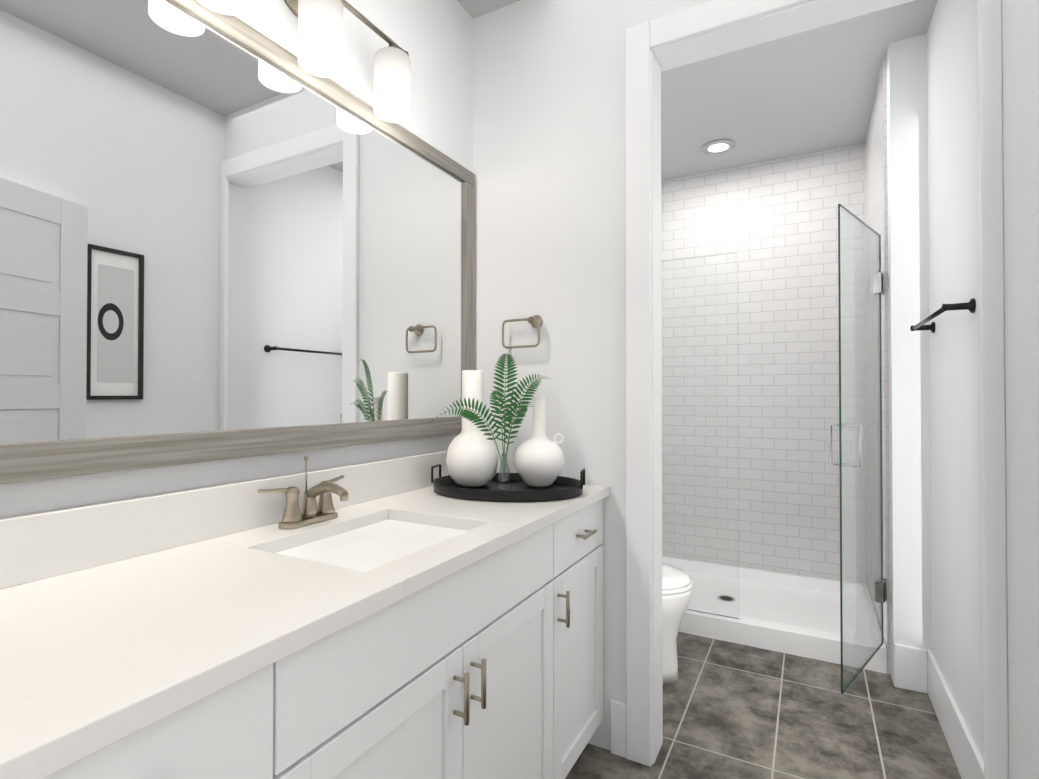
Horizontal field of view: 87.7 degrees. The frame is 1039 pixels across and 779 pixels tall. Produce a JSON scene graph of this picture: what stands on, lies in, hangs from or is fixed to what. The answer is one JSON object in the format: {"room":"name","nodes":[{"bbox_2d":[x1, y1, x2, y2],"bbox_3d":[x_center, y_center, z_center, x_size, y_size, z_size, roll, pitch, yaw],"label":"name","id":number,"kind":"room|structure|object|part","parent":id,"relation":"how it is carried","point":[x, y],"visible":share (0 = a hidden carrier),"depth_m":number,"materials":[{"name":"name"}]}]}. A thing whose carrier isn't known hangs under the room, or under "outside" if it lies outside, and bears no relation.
{"room":"bathroom","nodes":[
{"label":"bathroom","id":0,"kind":"room"},
{"bbox_2d":[0,0,472,518],"bbox_3d":[-0.433,-0.121,1.802,0.100,2.740,5.100,0,-1,28],"label":"wall","id":1,"kind":"structure","parent":0,"point":[433,39],"depth_m":1.86,"materials":[{"name":"white paint"}]},
{"bbox_2d":[0,450,448,585],"bbox_3d":[-0.855,0.269,0.878,0.021,0.111,2.872,0,-1,28],"label":"backsplash","id":2,"kind":"structure","parent":1,"relation":"attached to","point":[42,544],"depth_m":1.08,"materials":[{"name":"white stone"}]},
{"bbox_2d":[0,434,458,517],"bbox_3d":[-0.865,0.184,0.886,0.002,0.058,2.844,0,-1,28],"label":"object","id":3,"kind":"structure","parent":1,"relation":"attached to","point":[26,497],"depth_m":1.16,"materials":[{"name":"grey paint"}]},
{"bbox_2d":[0,0,474,483],"bbox_3d":[-0.856,-0.355,0.887,0.018,1.020,2.844,0,-1,28],"label":"mirror","id":4,"kind":"object","parent":1,"relation":"attached to","point":[214,246],"visible":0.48,"depth_m":1.19,"materials":[{"name":"silver glass"}]},
{"bbox_2d":[196,0,410,122],"bbox_3d":[-0.521,-0.965,1.392,0.136,0.274,0.682,0,-1,28],"label":"sconce","id":5,"kind":"object","parent":1,"relation":"attached to","point":[320,38],"visible":1,"depth_m":1.40,"materials":[{"name":"white glass"}]},
{"bbox_3d":[-0.637,-0.917,1.147,0.108,0.174,0.108,0,-1,28],"label":"lamp shade","id":6,"kind":"part","parent":5,"relation":"part of","materials":[{"name":"white glass"}]},
{"bbox_3d":[-0.509,-0.915,1.385,0.108,0.174,0.108,0,-1,28],"label":"lamp shade","id":7,"kind":"part","parent":5,"relation":"part of","materials":[{"name":"white glass"}]},
{"bbox_2d":[388,43,396,47],"bbox_3d":[-0.381,-1.005,1.624,0.068,0.055,0.068,0,-1,28],"label":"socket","id":8,"kind":"object","parent":5,"relation":"attached to","point":[391,45],"depth_m":1.61,"materials":[{"name":"silver metal"}]},
{"bbox_3d":[-0.381,-0.913,1.623,0.108,0.174,0.108,0,-1,28],"label":"lamp shade","id":9,"kind":"part","parent":5,"relation":"part of","materials":[{"name":"white glass"}]},
{"bbox_2d":[473,0,711,749],"bbox_3d":[0.556,-0.121,1.827,1.620,2.740,0.120,0,-1,28],"label":"wall","id":10,"kind":"structure","parent":0,"point":[549,124],"depth_m":1.97,"materials":[{"name":"white paint"}]},
{"bbox_2d":[502,315,542,348],"bbox_3d":[0.013,-0.215,2.020,0.160,0.125,0.053,0,-1,28],"label":"towel ring","id":11,"kind":"object","parent":10,"relation":"attached to","point":[535,321],"visible":1,"depth_m":2.00,"materials":[{"name":"silver metal"}]},
{"bbox_2d":[625,0,1008,778],"bbox_3d":[0.834,0.005,1.676,0.990,2.485,0.160,0,-1,28],"label":"door frame","id":12,"kind":"structure","parent":10,"relation":"attached to","point":[657,46],"depth_m":1.80,"materials":[{"name":"white paint"}]},
{"bbox_2d":[457,0,936,180],"bbox_3d":[0.325,-1.520,1.409,1.820,0.050,5.100,0,-1,28],"label":"ceiling","id":13,"kind":"structure","parent":0,"point":[808,91],"depth_m":2.71,"materials":[{"name":"grey paint"}]},
{"bbox_2d":[702,140,734,154],"bbox_3d":[1.207,-1.470,3.284,0.194,0.011,0.194,0,-1,28],"label":"recessed light","id":14,"kind":"object","parent":13,"relation":"in","point":[717,147],"visible":1,"depth_m":3.29,"materials":[{"name":"white metal"}]},
{"bbox_2d":[565,632,960,778],"bbox_3d":[0.325,1.270,1.381,1.820,0.050,5.100,0,-1,28],"label":"floor","id":15,"kind":"structure","parent":0,"point":[731,710],"depth_m":2.02,"materials":[{"name":"tile"}]},
{"bbox_2d":[4,490,609,778],"bbox_3d":[-0.609,0.796,0.741,0.578,0.886,2.872,0,-1,28],"label":"bathroom vanity","id":16,"kind":"object","parent":15,"relation":"on","point":[397,618],"depth_m":1.02,"materials":[{"name":"white paint"}]},
{"bbox_2d":[0,484,609,778],"bbox_3d":[-0.614,0.339,0.749,0.567,0.032,2.872,0,-1,28],"label":"countertop","id":17,"kind":"structure","parent":16,"relation":"on","point":[87,652],"depth_m":0.79,"materials":[{"name":"white stone"}]},
{"bbox_2d":[256,458,351,529],"bbox_3d":[-0.480,0.251,1.324,0.150,0.155,0.249,0,-1,28],"label":"faucet","id":18,"kind":"object","parent":17,"relation":"on","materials":[{"name":"silver metal"}]},
{"bbox_2d":[268,514,467,569],"bbox_3d":[-0.320,0.433,1.236,0.370,0.171,0.471,0,-1,28],"label":"sink","id":19,"kind":"object","parent":17,"relation":"in","point":[365,544],"depth_m":1.29,"materials":[{"name":"white ceramic"}]},
{"bbox_2d":[431,464,584,501],"bbox_3d":[-0.040,0.294,1.768,0.503,0.078,0.376,0,-1,28],"label":"tray","id":20,"kind":"object","parent":17,"relation":"on","point":[559,488],"visible":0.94,"depth_m":1.66,"materials":[{"name":"black metal"}]},
{"bbox_2d":[446,370,498,487],"bbox_3d":[-0.159,0.131,1.840,0.180,0.390,0.180,0,-1,28],"label":"vase","id":21,"kind":"object","parent":20,"relation":"on","point":[472,459],"visible":0.96,"depth_m":1.79,"materials":[{"name":"white ceramic"}]},
{"bbox_2d":[429,354,550,488],"bbox_3d":[-0.090,0.102,1.709,0.308,0.446,0.245,0,-1,28],"label":"plant","id":22,"kind":"object","parent":20,"relation":"on","point":[472,416],"visible":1,"depth_m":1.77,"materials":[{"name":"green plant"}]},
{"bbox_2d":[513,397,564,487],"bbox_3d":[0.067,0.176,1.837,0.176,0.300,0.176,0,-1,28],"label":"jug","id":23,"kind":"object","parent":20,"relation":"on","point":[538,461],"visible":1,"depth_m":1.79,"materials":[{"name":"white ceramic"}]},
{"bbox_2d":[662,563,692,683],"bbox_3d":[0.423,0.850,2.490,0.724,0.812,0.428,0,-1,28],"label":"toilet","id":24,"kind":"object","parent":15,"relation":"on","point":[677,584],"visible":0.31,"depth_m":2.31,"materials":[{"name":"white ceramic"}]},
{"bbox_2d":[662,556,886,673],"bbox_3d":[1.198,1.210,3.146,1.462,0.105,0.936,0,-1,28],"label":"shower pan","id":25,"kind":"object","parent":15,"relation":"on","point":[793,614],"visible":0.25,"depth_m":2.95,"materials":[{"name":"white plastic"}]},
{"bbox_2d":[661,253,738,618],"bbox_3d":[0.728,0.233,2.928,0.847,1.845,0.024,0,-1,28],"label":"glass panel","id":26,"kind":"object","parent":25,"relation":"on","point":[705,430],"visible":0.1,"depth_m":2.81,"materials":[{"name":"clear glass"}]},
{"bbox_2d":[828,204,885,693],"bbox_3d":[1.416,0.220,2.252,0.238,1.832,0.602,0,-1,28],"label":"door","id":27,"kind":"structure","parent":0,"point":[878,291],"depth_m":2.20,"materials":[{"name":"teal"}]},
{"bbox_2d":[886,34,931,684],"bbox_3d":[1.891,-0.111,2.739,0.130,2.740,1.050,0,-1,28],"label":"wall jog","id":28,"kind":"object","parent":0,"point":[909,383],"visible":0.64,"depth_m":2.28,"materials":[{"name":"white paint"}]},
{"bbox_2d":[927,0,1038,778],"bbox_3d":[1.082,-0.129,0.988,0.100,2.740,5.100,0,-1,28],"label":"wall","id":29,"kind":"structure","parent":0,"point":[955,371],"depth_m":1.63,"materials":[{"name":"white paint"}]},
{"bbox_2d":[865,56,890,674],"bbox_3d":[1.850,-0.111,2.811,0.012,2.740,0.938,0,-1,28],"label":"wall tile","id":30,"kind":"structure","parent":29,"relation":"attached to","point":[876,215],"depth_m":2.59,"materials":[{"name":"white tile"}]},
{"bbox_2d":[910,298,975,332],"bbox_3d":[1.474,-0.250,1.909,0.078,0.044,0.633,0,-1,28],"label":"towel rail","id":31,"kind":"object","parent":29,"relation":"attached to","point":[970,305],"visible":1,"depth_m":1.70,"materials":[{"name":"black metal"}]},
{"bbox_2d":[919,648,983,778],"bbox_3d":[1.495,1.160,1.872,0.020,0.180,0.830,0,-1,28],"label":"baseboard","id":32,"kind":"structure","parent":29,"relation":"attached to","point":[969,762],"depth_m":1.87,"materials":[{"name":"white paint"}]},
{"bbox_3d":[1.507,-0.103,3.598,1.620,2.740,0.100,0,-1,28],"label":"wall","id":33,"kind":"structure","parent":0,"visible":0},
{"bbox_2d":[661,143,866,583],"bbox_3d":[1.423,-0.103,3.579,1.490,2.740,0.012,0,-1,28],"label":"wall tile","id":34,"kind":"structure","parent":33,"relation":"attached to","point":[772,225],"depth_m":3.49,"materials":[{"name":"white tile"}]}
]}

